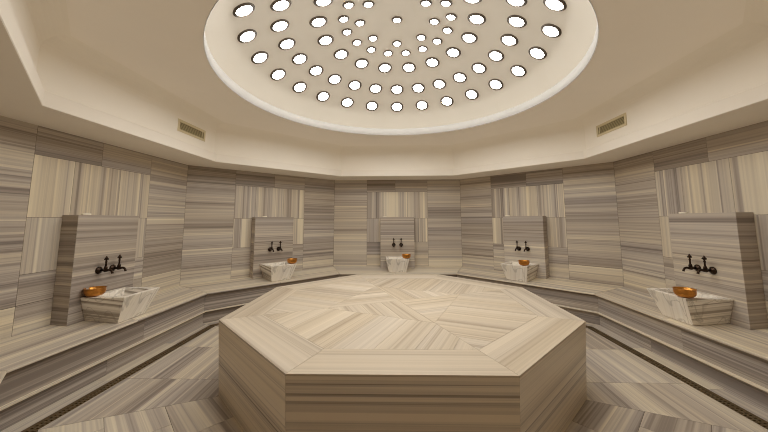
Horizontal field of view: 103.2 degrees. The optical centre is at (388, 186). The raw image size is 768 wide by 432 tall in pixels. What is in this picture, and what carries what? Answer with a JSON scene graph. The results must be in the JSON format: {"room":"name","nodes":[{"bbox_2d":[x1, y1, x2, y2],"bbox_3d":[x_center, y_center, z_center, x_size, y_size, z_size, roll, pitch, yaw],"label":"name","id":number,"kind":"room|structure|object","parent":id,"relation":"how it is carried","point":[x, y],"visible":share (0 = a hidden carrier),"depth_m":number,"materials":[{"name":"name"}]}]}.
{"room":"spa","nodes":[
{"label":"spa","id":0,"kind":"room"},
{"bbox_2d":[0,116,187,339],"bbox_3d":[-3.279,-0.010,3.388,0.160,3.720,2.866,0,-6,1],"label":"wall","id":1,"kind":"structure","parent":0,"point":[47,174],"depth_m":2.94,"materials":[{"name":"stone"}]},
{"bbox_2d":[50,215,138,325],"bbox_3d":[-3.113,0.836,3.275,0.164,1.048,0.703,0,-6,1],"label":"fountain slab","id":2,"kind":"object","parent":1,"relation":"attached to","point":[85,242],"visible":0.76,"depth_m":3.07,"materials":[{"name":"stone"}]},
{"bbox_2d":[95,256,113,273],"bbox_3d":[-2.952,0.819,3.180,0.163,0.186,0.076,0,-6,1],"label":"tap","id":3,"kind":"object","parent":2,"relation":"attached to","point":[98,270],"visible":1,"depth_m":3.17,"materials":[{"name":"brown metal"}]},
{"bbox_2d":[109,254,126,270],"bbox_3d":[-2.948,0.835,3.334,0.163,0.186,0.076,0,-6,1],"label":"tap","id":4,"kind":"object","parent":2,"relation":"attached to","point":[113,267],"visible":0.97,"depth_m":3.32,"materials":[{"name":"brown metal"}]},
{"bbox_2d":[180,165,334,285],"bbox_3d":[-2.232,0.245,5.740,2.866,3.720,0.161,6,-9,-43],"label":"wall","id":5,"kind":"structure","parent":0,"point":[221,205],"depth_m":5.26,"materials":[{"name":"stone"}]},
{"bbox_2d":[249,217,293,278],"bbox_3d":[-2.117,1.081,5.530,0.708,1.048,0.164,6,-9,-43],"label":"fountain slab","id":6,"kind":"object","parent":5,"relation":"attached to","point":[265,230],"visible":0.76,"depth_m":5.42,"materials":[{"name":"stone"}]},
{"bbox_2d":[268,242,273,251],"bbox_3d":[-2.060,1.055,5.360,0.076,0.186,0.163,6,-9,-43],"label":"tap","id":7,"kind":"object","parent":6,"relation":"attached to","point":[271,247],"visible":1,"depth_m":5.36,"materials":[{"name":"brown metal"}]},
{"bbox_2d":[1,320,767,431],"bbox_3d":[0.107,1.859,3.102,7.000,0.120,7.000,0,-6,1],"label":"floor","id":8,"kind":"structure","parent":0,"point":[178,391],"depth_m":2.46,"materials":[{"name":"stone"}]},
{"bbox_2d":[22,325,214,431],"bbox_3d":[-2.477,1.841,3.166,0.098,0.047,2.174,0,-6,1],"label":"drain grate","id":9,"kind":"object","parent":8,"relation":"on","point":[56,415],"visible":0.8,"depth_m":2.67,"materials":[{"name":"brown metal"}]},
{"bbox_2d":[0,266,767,431],"bbox_3d":[0.106,1.563,3.137,6.596,0.475,6.591,0,-6,1],"label":"stone bench","id":10,"kind":"object","parent":8,"relation":"on","point":[40,367],"visible":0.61,"depth_m":3.02,"materials":[{"name":"stone"}]},
{"bbox_2d":[81,287,159,322],"bbox_3d":[-2.815,1.249,3.215,0.427,0.266,0.492,0,-6,1],"label":"basin","id":11,"kind":"object","parent":10,"relation":"on","point":[118,305],"visible":0.96,"depth_m":3.03,"materials":[{"name":"stone"}]},
{"bbox_2d":[83,286,106,296],"bbox_3d":[-2.955,1.058,3.057,0.176,0.082,0.176,0,-6,1],"label":"copper bowl","id":12,"kind":"object","parent":11,"relation":"on","point":[94,291],"visible":1,"depth_m":3.01,"materials":[{"name":"orange metal"}]},
{"bbox_2d":[260,261,296,281],"bbox_3d":[-1.911,1.472,5.271,0.492,0.266,0.427,6,-9,-43],"label":"basin","id":13,"kind":"object","parent":10,"relation":"on","point":[277,271],"visible":0.98,"depth_m":5.16,"materials":[{"name":"stone"}]},
{"bbox_2d":[287,258,296,263],"bbox_3d":[-1.691,1.301,5.313,0.176,0.082,0.176,6,-9,-43],"label":"copper bowl","id":14,"kind":"object","parent":13,"relation":"on","point":[289,260],"visible":1,"depth_m":5.25,"materials":[{"name":"orange metal"}]},
{"bbox_2d":[386,256,408,271],"bbox_3d":[0.174,1.553,6.073,0.492,0.266,0.427,0,-6,1],"label":"basin","id":15,"kind":"object","parent":10,"relation":"on","point":[394,263],"visible":0.88,"depth_m":5.91,"materials":[{"name":"stone"}]},
{"bbox_2d":[402,254,410,258],"bbox_3d":[0.342,1.365,5.954,0.176,0.082,0.176,0,-6,1],"label":"copper bowl","id":16,"kind":"object","parent":15,"relation":"on","point":[406,256],"visible":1,"depth_m":5.90,"materials":[{"name":"orange metal"}]},
{"bbox_2d":[501,261,538,281],"bbox_3d":[2.218,1.448,5.175,0.427,0.266,0.492,6,-9,-43],"label":"basin","id":17,"kind":"object","parent":10,"relation":"on","point":[512,270],"visible":0.98,"depth_m":5.06,"materials":[{"name":"stone"}]},
{"bbox_2d":[518,260,529,265],"bbox_3d":[2.216,1.252,4.987,0.176,0.082,0.176,6,-9,-43],"label":"copper bowl","id":18,"kind":"object","parent":17,"relation":"on","point":[521,262],"visible":1,"depth_m":4.93,"materials":[{"name":"orange metal"}]},
{"bbox_2d":[646,288,733,325],"bbox_3d":[3.023,1.215,3.082,0.427,0.266,0.492,0,-6,1],"label":"basin","id":19,"kind":"object","parent":10,"relation":"on","point":[705,308],"visible":0.9,"depth_m":2.89,"materials":[{"name":"stone"}]},
{"bbox_2d":[672,286,696,297],"bbox_3d":[2.854,1.024,2.933,0.176,0.082,0.176,0,-6,1],"label":"copper bowl","id":20,"kind":"object","parent":19,"relation":"on","point":[685,292],"visible":1,"depth_m":2.89,"materials":[{"name":"orange metal"}]},
{"bbox_2d":[219,274,586,431],"bbox_3d":[0.106,1.498,3.159,3.084,0.609,3.084,0,-6,1],"label":"platform","id":21,"kind":"object","parent":8,"relation":"on","point":[358,352],"visible":1,"depth_m":2.03,"materials":[{"name":"stone"}]},
{"bbox_2d":[588,327,767,429],"bbox_3d":[2.691,1.810,3.046,0.098,0.047,2.174,0,-6,1],"label":"drain grate","id":22,"kind":"object","parent":8,"relation":"on","point":[752,417],"visible":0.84,"depth_m":2.69,"materials":[{"name":"brown metal"}]},
{"bbox_2d":[333,179,461,266],"bbox_3d":[0.180,0.339,6.669,2.866,3.720,0.160,0,-6,1],"label":"wall","id":23,"kind":"structure","parent":0,"point":[359,205],"depth_m":6.55,"materials":[{"name":"stone"}]},
{"bbox_2d":[0,0,767,179],"bbox_3d":[0.099,-0.571,3.370,6.660,0.124,6.660,0,-6,1],"label":"cornice","id":24,"kind":"structure","parent":23,"relation":"attached to","point":[23,97],"depth_m":3.06,"materials":[{"name":"beige paint"}]},
{"bbox_2d":[380,217,414,267],"bbox_3d":[0.179,1.170,6.413,0.708,1.048,0.164,0,-6,1],"label":"fountain slab","id":25,"kind":"object","parent":23,"relation":"attached to","point":[397,228],"visible":0.95,"depth_m":6.34,"materials":[{"name":"stone"}]},
{"bbox_2d":[205,0,596,128],"bbox_3d":[0.095,-1.575,3.480,3.766,0.722,3.766,0,-6,1],"label":"ceiling","id":26,"kind":"structure","parent":0,"point":[577,23],"depth_m":3.73,"materials":[{"name":"beige paint"}]},
{"bbox_2d":[233,2,254,16],"bbox_3d":[-1.297,-1.581,2.716,0.190,0.116,0.216,5,-8,-40],"label":"dome skylight","id":27,"kind":"object","parent":26,"relation":"attached to","point":[244,9],"visible":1,"depth_m":2.69,"materials":[{"name":"white glass"}]},
{"bbox_2d":[237,29,256,42],"bbox_3d":[-1.446,-1.538,3.099,0.189,0.116,0.216,2,-7,-17],"label":"dome skylight","id":28,"kind":"object","parent":26,"relation":"attached to","point":[246,36],"visible":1,"depth_m":3.08,"materials":[{"name":"white glass"}]},
{"bbox_2d":[251,51,268,63],"bbox_3d":[-1.490,-1.493,3.509,0.189,0.116,0.216,-1,-6,5],"label":"dome skylight","id":29,"kind":"object","parent":26,"relation":"attached to","point":[259,57],"visible":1,"depth_m":3.48,"materials":[{"name":"white glass"}]},
{"bbox_2d":[270,68,285,80],"bbox_3d":[-1.427,-1.448,3.915,0.189,0.116,0.216,-3,-7,20],"label":"dome skylight","id":30,"kind":"object","parent":26,"relation":"attached to","point":[279,73],"visible":1,"depth_m":3.89,"materials":[{"name":"white glass"}]},
{"bbox_2d":[270,19,288,31],"bbox_3d":[-1.145,-1.692,3.190,0.204,0.095,0.209,-3,-7,25],"label":"dome skylight","id":31,"kind":"object","parent":26,"relation":"attached to","point":[280,25],"visible":1,"depth_m":3.17,"materials":[{"name":"white glass"}]},
{"bbox_2d":[270,0,290,11],"bbox_3d":[-1.025,-1.726,2.881,0.199,0.095,0.213,1,-6,-12],"label":"dome skylight","id":32,"kind":"object","parent":26,"relation":"attached to","point":[277,5],"visible":1,"depth_m":2.86,"materials":[{"name":"white glass"}]},
{"bbox_2d":[278,38,295,49],"bbox_3d":[-1.181,-1.655,3.519,0.197,0.095,0.214,0,-6,-3],"label":"dome skylight","id":33,"kind":"object","parent":26,"relation":"attached to","point":[286,43],"visible":1,"depth_m":3.50,"materials":[{"name":"white glass"}]},
{"bbox_2d":[292,81,306,92],"bbox_3d":[-1.259,-1.408,4.292,0.189,0.116,0.216,-3,-7,27],"label":"dome skylight","id":34,"kind":"object","parent":26,"relation":"attached to","point":[298,87],"visible":1,"depth_m":4.27,"materials":[{"name":"white glass"}]},
{"bbox_2d":[292,53,307,64],"bbox_3d":[-1.130,-1.619,3.846,0.210,0.095,0.203,5,-8,-40],"label":"dome skylight","id":35,"kind":"object","parent":26,"relation":"attached to","point":[299,58],"visible":1,"depth_m":3.82,"materials":[{"name":"white glass"}]},
{"bbox_2d":[309,65,323,75],"bbox_3d":[-0.995,-1.587,4.149,0.198,0.095,0.214,-2,-7,19],"label":"dome skylight","id":36,"kind":"object","parent":26,"relation":"attached to","point":[316,70],"visible":1,"depth_m":4.13,"materials":[{"name":"white glass"}]},
{"bbox_2d":[309,16,327,27],"bbox_3d":[-0.778,-1.819,3.354,0.201,0.070,0.208,1,-6,-10],"label":"dome skylight","id":37,"kind":"object","parent":26,"relation":"attached to","point":[318,21],"visible":1,"depth_m":3.33,"materials":[{"name":"white glass"}]},
{"bbox_2d":[316,91,329,101],"bbox_3d":[-1.000,-1.373,4.613,0.216,0.116,0.189,6,-9,-43],"label":"dome skylight","id":38,"kind":"object","parent":26,"relation":"attached to","point":[322,96],"visible":1,"depth_m":4.59,"materials":[{"name":"white glass"}]},
{"bbox_2d":[313,0,332,6],"bbox_3d":[-0.653,-1.855,3.033,0.201,0.070,0.208,6,-9,-45],"label":"dome skylight","id":39,"kind":"object","parent":26,"relation":"attached to","point":[320,3],"visible":1,"depth_m":3.04,"materials":[{"name":"white glass"}]},
{"bbox_2d":[317,34,333,45],"bbox_3d":[-0.770,-1.782,3.697,0.206,0.070,0.204,6,-8,-42],"label":"dome skylight","id":40,"kind":"object","parent":26,"relation":"attached to","point":[324,40],"visible":1,"depth_m":3.67,"materials":[{"name":"white glass"}]},
{"bbox_2d":[328,74,341,84],"bbox_3d":[-0.786,-1.559,4.407,0.200,0.095,0.213,-3,-7,25],"label":"dome skylight","id":41,"kind":"object","parent":26,"relation":"attached to","point":[333,79],"visible":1,"depth_m":4.39,"materials":[{"name":"white glass"}]},
{"bbox_2d":[333,49,348,59],"bbox_3d":[-0.630,-1.747,4.011,0.201,0.070,0.208,-5,-8,39],"label":"dome skylight","id":42,"kind":"object","parent":26,"relation":"attached to","point":[340,54],"visible":1,"depth_m":3.99,"materials":[{"name":"white glass"}]},
{"bbox_2d":[338,15,348,22],"bbox_3d":[-0.509,-1.879,3.408,0.131,0.044,0.132,1,-6,-10],"label":"dome skylight","id":43,"kind":"object","parent":26,"relation":"attached to","point":[343,18],"visible":1,"depth_m":3.39,"materials":[{"name":"white glass"}]},
{"bbox_2d":[342,28,351,35],"bbox_3d":[-0.504,-1.853,3.645,0.131,0.044,0.132,1,-6,-14],"label":"dome skylight","id":44,"kind":"object","parent":26,"relation":"attached to","point":[347,31],"visible":1,"depth_m":3.62,"materials":[{"name":"white glass"}]},
{"bbox_2d":[341,97,353,107],"bbox_3d":[-0.665,-1.348,4.856,0.216,0.116,0.190,2,-7,-17],"label":"dome skylight","id":45,"kind":"object","parent":26,"relation":"attached to","point":[346,102],"visible":1,"depth_m":4.83,"materials":[{"name":"white glass"}]},
{"bbox_2d":[342,1,354,8],"bbox_3d":[-0.423,-1.904,3.186,0.130,0.044,0.132,3,-7,-28],"label":"dome skylight","id":46,"kind":"object","parent":26,"relation":"attached to","point":[348,4],"visible":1,"depth_m":3.17,"materials":[{"name":"white glass"}]},
{"bbox_2d":[348,80,361,89],"bbox_3d":[-0.517,-1.538,4.603,0.199,0.095,0.213,-6,-9,44],"label":"dome skylight","id":47,"kind":"object","parent":26,"relation":"attached to","point":[354,84],"visible":1,"depth_m":4.58,"materials":[{"name":"white glass"}]},
{"bbox_2d":[352,39,361,45],"bbox_3d":[-0.407,-1.830,3.862,0.130,0.044,0.132,-5,-8,39],"label":"dome skylight","id":48,"kind":"object","parent":26,"relation":"attached to","point":[356,42],"visible":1,"depth_m":3.84,"materials":[{"name":"white glass"}]},
{"bbox_2d":[354,19,365,26],"bbox_3d":[-0.336,-1.897,3.526,0.129,0.039,0.130,-1,-6,6],"label":"dome skylight","id":49,"kind":"object","parent":26,"relation":"attached to","point":[360,22],"visible":1,"depth_m":3.51,"materials":[{"name":"white glass"}]},
{"bbox_2d":[355,58,368,68],"bbox_3d":[-0.380,-1.722,4.249,0.208,0.070,0.202,5,-8,-41],"label":"dome skylight","id":50,"kind":"object","parent":26,"relation":"attached to","point":[360,63],"visible":1,"depth_m":4.23,"materials":[{"name":"white glass"}]},
{"bbox_2d":[362,0,373,7],"bbox_3d":[-0.217,-1.931,3.220,0.130,0.039,0.129,-6,-8,42],"label":"dome skylight","id":51,"kind":"object","parent":26,"relation":"attached to","point":[367,4],"visible":1,"depth_m":3.20,"materials":[{"name":"white glass"}]},
{"bbox_2d":[366,46,375,52],"bbox_3d":[-0.234,-1.812,4.026,0.132,0.044,0.130,3,-7,-28],"label":"dome skylight","id":52,"kind":"object","parent":26,"relation":"attached to","point":[371,49],"visible":1,"depth_m":4.01,"materials":[{"name":"white glass"}]},
{"bbox_2d":[366,101,377,110],"bbox_3d":[-0.279,-1.333,5.004,0.216,0.116,0.189,2,-7,-17],"label":"dome skylight","id":53,"kind":"object","parent":26,"relation":"attached to","point":[371,105],"visible":1,"depth_m":4.98,"materials":[{"name":"white glass"}]},
{"bbox_2d":[368,35,377,41],"bbox_3d":[-0.203,-1.864,3.825,0.130,0.039,0.130,1,-6,-14],"label":"dome skylight","id":54,"kind":"object","parent":26,"relation":"attached to","point":[372,38],"visible":1,"depth_m":3.80,"materials":[{"name":"white glass"}]},
{"bbox_2d":[369,83,381,93],"bbox_3d":[-0.206,-1.526,4.722,0.214,0.095,0.197,1,-6,-10],"label":"dome skylight","id":55,"kind":"object","parent":26,"relation":"attached to","point":[375,88],"visible":1,"depth_m":4.70,"materials":[{"name":"white glass"}]},
{"bbox_2d":[378,62,391,72],"bbox_3d":[-0.058,-1.710,4.373,0.208,0.070,0.201,0,-6,-6],"label":"dome skylight","id":56,"kind":"object","parent":26,"relation":"attached to","point":[384,67],"visible":1,"depth_m":4.35,"materials":[{"name":"white glass"}]},
{"bbox_2d":[383,50,392,56],"bbox_3d":[-0.011,-1.804,4.112,0.132,0.044,0.130,0,-6,-5],"label":"dome skylight","id":57,"kind":"object","parent":26,"relation":"attached to","point":[387,53],"visible":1,"depth_m":4.09,"materials":[{"name":"white glass"}]},
{"bbox_2d":[390,84,403,94],"bbox_3d":[0.125,-1.524,4.758,0.212,0.095,0.201,-3,-7,26],"label":"dome skylight","id":58,"kind":"object","parent":26,"relation":"attached to","point":[396,89],"visible":1,"depth_m":4.74,"materials":[{"name":"white glass"}]},
{"bbox_2d":[391,102,402,111],"bbox_3d":[0.133,-1.329,5.048,0.216,0.116,0.189,-1,-6,5],"label":"dome skylight","id":59,"kind":"object","parent":26,"relation":"attached to","point":[396,106],"visible":1,"depth_m":5.03,"materials":[{"name":"white glass"}]},
{"bbox_2d":[392,16,401,22],"bbox_3d":[0.094,-1.925,3.518,0.126,0.029,0.126,0,-6,1],"label":"dome skylight","id":60,"kind":"object","parent":26,"relation":"attached to","point":[397,19],"visible":1,"depth_m":3.50,"materials":[{"name":"white glass"}]},
{"bbox_2d":[392,40,401,46],"bbox_3d":[0.104,-1.852,3.943,0.130,0.039,0.129,-1,-6,6],"label":"dome skylight","id":61,"kind":"object","parent":26,"relation":"attached to","point":[396,43],"visible":1,"depth_m":3.92,"materials":[{"name":"white glass"}]},
{"bbox_2d":[401,49,410,55],"bbox_3d":[0.228,-1.805,4.107,0.132,0.044,0.131,0,-6,-5],"label":"dome skylight","id":62,"kind":"object","parent":26,"relation":"attached to","point":[405,52],"visible":1,"depth_m":4.09,"materials":[{"name":"white glass"}]},
{"bbox_2d":[402,62,415,72],"bbox_3d":[0.288,-1.712,4.365,0.208,0.070,0.202,0,-6,-5],"label":"dome skylight","id":63,"kind":"object","parent":26,"relation":"attached to","point":[408,67],"visible":1,"depth_m":4.34,"materials":[{"name":"white glass"}]},
{"bbox_2d":[411,83,424,92],"bbox_3d":[0.454,-1.530,4.707,0.214,0.095,0.197,-2,-6,12],"label":"dome skylight","id":64,"kind":"object","parent":26,"relation":"attached to","point":[417,87],"visible":1,"depth_m":4.69,"materials":[{"name":"white glass"}]},
{"bbox_2d":[416,34,425,40],"bbox_3d":[0.405,-1.868,3.811,0.130,0.039,0.130,0,-6,-6],"label":"dome skylight","id":65,"kind":"object","parent":26,"relation":"attached to","point":[421,37],"visible":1,"depth_m":3.79,"materials":[{"name":"white glass"}]},
{"bbox_2d":[416,100,427,109],"bbox_3d":[0.542,-1.338,4.985,0.216,0.116,0.189,-3,-7,20],"label":"dome skylight","id":66,"kind":"object","parent":26,"relation":"attached to","point":[421,104],"visible":1,"depth_m":4.96,"materials":[{"name":"white glass"}]},
{"bbox_2d":[418,45,427,51],"bbox_3d":[0.446,-1.816,4.011,0.132,0.044,0.131,-3,-7,21],"label":"dome skylight","id":67,"kind":"object","parent":26,"relation":"attached to","point":[422,48],"visible":1,"depth_m":3.99,"materials":[{"name":"white glass"}]},
{"bbox_2d":[420,0,431,6],"bbox_3d":[0.391,-1.934,3.206,0.130,0.039,0.130,-2,-6,14],"label":"dome skylight","id":68,"kind":"object","parent":26,"relation":"attached to","point":[425,3],"visible":1,"depth_m":3.19,"materials":[{"name":"white glass"}]},
{"bbox_2d":[425,57,439,67],"bbox_3d":[0.604,-1.728,4.226,0.208,0.070,0.201,-5,-8,35],"label":"dome skylight","id":69,"kind":"object","parent":26,"relation":"attached to","point":[432,62],"visible":1,"depth_m":4.21,"materials":[{"name":"white glass"}]},
{"bbox_2d":[429,18,439,24],"bbox_3d":[0.524,-1.902,3.506,0.129,0.039,0.130,-2,-6,15],"label":"dome skylight","id":70,"kind":"object","parent":26,"relation":"attached to","point":[434,21],"visible":1,"depth_m":3.48,"materials":[{"name":"white glass"}]},
{"bbox_2d":[432,37,442,44],"bbox_3d":[0.611,-1.836,3.839,0.130,0.044,0.132,3,-7,-28],"label":"dome skylight","id":71,"kind":"object","parent":26,"relation":"attached to","point":[437,41],"visible":1,"depth_m":3.82,"materials":[{"name":"white glass"}]},
{"bbox_2d":[432,79,445,88],"bbox_3d":[0.759,-1.546,4.573,0.214,0.095,0.197,-3,-7,27],"label":"dome skylight","id":72,"kind":"object","parent":26,"relation":"attached to","point":[437,83],"visible":1,"depth_m":4.55,"materials":[{"name":"white glass"}]},
{"bbox_2d":[440,0,451,6],"bbox_3d":[0.595,-1.910,3.163,0.131,0.044,0.132,-1,-6,8],"label":"dome skylight","id":73,"kind":"object","parent":26,"relation":"attached to","point":[446,3],"visible":1,"depth_m":3.15,"materials":[{"name":"white glass"}]},
{"bbox_2d":[440,96,453,105],"bbox_3d":[0.921,-1.357,4.819,0.216,0.116,0.189,-3,-7,27],"label":"dome skylight","id":74,"kind":"object","parent":26,"relation":"attached to","point":[446,100],"visible":1,"depth_m":4.80,"materials":[{"name":"white glass"}]},
{"bbox_2d":[442,26,452,33],"bbox_3d":[0.698,-1.860,3.617,0.131,0.044,0.132,-3,-7,22],"label":"dome skylight","id":75,"kind":"object","parent":26,"relation":"attached to","point":[447,29],"visible":1,"depth_m":3.60,"materials":[{"name":"white glass"}]},
{"bbox_2d":[445,13,456,20],"bbox_3d":[0.692,-1.887,3.380,0.131,0.044,0.132,-3,-7,21],"label":"dome skylight","id":76,"kind":"object","parent":26,"relation":"attached to","point":[450,16],"visible":1,"depth_m":3.36,"materials":[{"name":"white glass"}]},
{"bbox_2d":[445,47,460,57],"bbox_3d":[0.842,-1.756,3.977,0.206,0.070,0.204,-3,-7,20],"label":"dome skylight","id":77,"kind":"object","parent":26,"relation":"attached to","point":[453,52],"visible":1,"depth_m":3.96,"materials":[{"name":"white glass"}]},
{"bbox_2d":[453,72,466,82],"bbox_3d":[1.018,-1.570,4.365,0.213,0.095,0.200,-3,-7,25],"label":"dome skylight","id":78,"kind":"object","parent":26,"relation":"attached to","point":[459,77],"visible":1,"depth_m":4.34,"materials":[{"name":"white glass"}]},
{"bbox_2d":[461,32,477,43],"bbox_3d":[0.967,-1.792,3.657,0.201,0.070,0.208,0,-6,-6],"label":"dome skylight","id":79,"kind":"object","parent":26,"relation":"attached to","point":[467,37],"visible":1,"depth_m":3.63,"materials":[{"name":"white glass"}]},
{"bbox_2d":[465,89,478,99],"bbox_3d":[1.243,-1.387,4.561,0.214,0.116,0.191,-4,-7,31],"label":"dome skylight","id":80,"kind":"object","parent":26,"relation":"attached to","point":[471,94],"visible":1,"depth_m":4.54,"materials":[{"name":"white glass"}]},
{"bbox_2d":[463,0,481,3],"bbox_3d":[0.819,-1.864,2.999,0.203,0.070,0.207,-1,-6,9],"label":"dome skylight","id":81,"kind":"object","parent":26,"relation":"attached to","point":[466,1],"visible":1,"depth_m":3.04,"materials":[{"name":"white glass"}]},
{"bbox_2d":[467,13,485,24],"bbox_3d":[0.959,-1.830,3.314,0.201,0.070,0.208,-1,-6,8],"label":"dome skylight","id":82,"kind":"object","parent":26,"relation":"attached to","point":[474,18],"visible":1,"depth_m":3.29,"materials":[{"name":"white glass"}]},
{"bbox_2d":[471,62,486,73],"bbox_3d":[1.215,-1.600,4.098,0.197,0.095,0.214,3,-7,-24],"label":"dome skylight","id":83,"kind":"object","parent":26,"relation":"attached to","point":[479,68],"visible":1,"depth_m":4.08,"materials":[{"name":"white glass"}]},
{"bbox_2d":[488,79,502,89],"bbox_3d":[1.488,-1.424,4.229,0.189,0.116,0.216,3,-7,-25],"label":"dome skylight","id":84,"kind":"object","parent":26,"relation":"attached to","point":[495,84],"visible":1,"depth_m":4.21,"materials":[{"name":"white glass"}]},
{"bbox_2d":[488,50,503,61],"bbox_3d":[1.335,-1.634,3.789,0.197,0.095,0.214,1,-6,-10],"label":"dome skylight","id":85,"kind":"object","parent":26,"relation":"attached to","point":[494,55],"visible":1,"depth_m":3.77,"materials":[{"name":"white glass"}]},
{"bbox_2d":[500,34,517,45],"bbox_3d":[1.371,-1.671,3.460,0.202,0.095,0.211,-4,-7,30],"label":"dome skylight","id":86,"kind":"object","parent":26,"relation":"attached to","point":[506,39],"visible":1,"depth_m":3.44,"materials":[{"name":"white glass"}]},
{"bbox_2d":[505,0,526,6],"bbox_3d":[1.185,-1.739,2.830,0.201,0.095,0.212,-1,-6,6],"label":"dome skylight","id":87,"kind":"object","parent":26,"relation":"attached to","point":[517,3],"visible":1,"depth_m":2.84,"materials":[{"name":"white glass"}]},
{"bbox_2d":[507,15,526,27],"bbox_3d":[1.319,-1.706,3.133,0.197,0.095,0.214,-2,-6,12],"label":"dome skylight","id":88,"kind":"object","parent":26,"relation":"attached to","point":[517,21],"visible":1,"depth_m":3.11,"materials":[{"name":"white glass"}]},
{"bbox_2d":[510,65,526,76],"bbox_3d":[1.637,-1.467,3.845,0.189,0.116,0.216,2,-7,-17],"label":"dome skylight","id":89,"kind":"object","parent":26,"relation":"attached to","point":[516,70],"visible":1,"depth_m":3.82,"materials":[{"name":"white glass"}]},
{"bbox_2d":[528,46,546,59],"bbox_3d":[1.681,-1.512,3.435,0.189,0.116,0.216,0,-6,-3],"label":"dome skylight","id":90,"kind":"object","parent":26,"relation":"attached to","point":[536,52],"visible":1,"depth_m":3.41,"materials":[{"name":"white glass"}]},
{"bbox_2d":[541,23,561,37],"bbox_3d":[1.617,-1.556,3.029,0.189,0.116,0.216,-3,-7,20],"label":"dome skylight","id":91,"kind":"object","parent":26,"relation":"attached to","point":[550,30],"visible":1,"depth_m":3.00,"materials":[{"name":"white glass"}]},
{"bbox_2d":[543,0,566,10],"bbox_3d":[1.450,-1.597,2.652,0.189,0.116,0.216,-3,-7,27],"label":"dome skylight","id":92,"kind":"object","parent":26,"relation":"attached to","point":[555,5],"visible":1,"depth_m":2.64,"materials":[{"name":"white glass"}]},
{"bbox_2d":[66,0,745,145],"bbox_3d":[0.097,-1.099,3.428,5.200,0.001,5.200,0,-6,1],"label":"ceiling","id":93,"kind":"structure","parent":0,"point":[161,41],"depth_m":2.65,"materials":[{"name":"beige paint"}]},
{"bbox_2d":[203,0,598,134],"bbox_3d":[0.097,-1.155,3.434,3.766,0.122,3.766,0,-6,1],"label":"trim","id":94,"kind":"structure","parent":93,"relation":"attached to","point":[583,63],"depth_m":4.24,"materials":[{"name":"white paint"}]},
{"bbox_2d":[460,162,623,286],"bbox_3d":[2.546,0.217,5.630,0.161,3.720,2.866,6,-9,-43],"label":"wall","id":95,"kind":"structure","parent":0,"point":[578,204],"depth_m":5.13,"materials":[{"name":"stone"}]},
{"bbox_2d":[8,0,767,169],"bbox_3d":[0.098,-0.851,3.400,5.520,0.499,5.520,0,-6,1],"label":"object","id":96,"kind":"structure","parent":95,"relation":"attached to","point":[736,61],"depth_m":3.25,"materials":[{"name":"beige paint"}]},
{"bbox_2d":[177,118,205,141],"bbox_3d":[-2.642,-0.752,4.091,0.008,0.156,0.545,0,-6,1],"label":"air vent","id":97,"kind":"object","parent":96,"relation":"attached to","point":[184,127],"visible":1,"depth_m":4.07,"materials":[{"name":"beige metal"}]},
{"bbox_2d":[596,113,626,136],"bbox_3d":[2.867,-0.788,3.934,0.008,0.156,0.545,0,-6,1],"label":"air vent","id":98,"kind":"object","parent":96,"relation":"attached to","point":[620,121],"visible":1,"depth_m":3.91,"materials":[{"name":"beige metal"}]},
{"bbox_2d":[503,216,549,278],"bbox_3d":[2.431,1.053,5.425,0.164,1.048,0.708,6,-9,-43],"label":"fountain slab","id":99,"kind":"object","parent":95,"relation":"attached to","point":[532,230],"visible":0.76,"depth_m":5.31,"materials":[{"name":"stone"}]},
{"bbox_2d":[515,241,520,250],"bbox_3d":[2.260,1.041,5.369,0.163,0.186,0.076,6,-9,-43],"label":"tap","id":100,"kind":"object","parent":99,"relation":"attached to","point":[518,248],"visible":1,"depth_m":5.37,"materials":[{"name":"brown metal"}]},
{"bbox_2d":[614,120,767,318],"bbox_3d":[3.479,-0.050,3.232,0.160,3.720,2.866,0,-6,1],"label":"wall","id":101,"kind":"structure","parent":0,"point":[727,171],"depth_m":3.55,"materials":[{"name":"stone"}]},
{"bbox_2d":[668,212,767,329],"bbox_3d":[3.319,0.797,3.123,0.164,1.048,0.704,0,-6,1],"label":"fountain slab","id":102,"kind":"object","parent":101,"relation":"attached to","point":[728,240],"visible":0.73,"depth_m":2.91,"materials":[{"name":"stone"}]},
{"bbox_2d":[682,254,700,271],"bbox_3d":[3.157,0.799,3.195,0.163,0.186,0.076,0,-6,1],"label":"tap","id":103,"kind":"object","parent":102,"relation":"attached to","point":[696,267],"visible":0.93,"depth_m":3.18,"materials":[{"name":"brown metal"}]},
{"bbox_2d":[696,255,716,273],"bbox_3d":[3.153,0.782,3.042,0.163,0.186,0.076,0,-6,1],"label":"tap","id":104,"kind":"object","parent":102,"relation":"attached to","point":[712,270],"visible":1,"depth_m":3.03,"materials":[{"name":"brown metal"}]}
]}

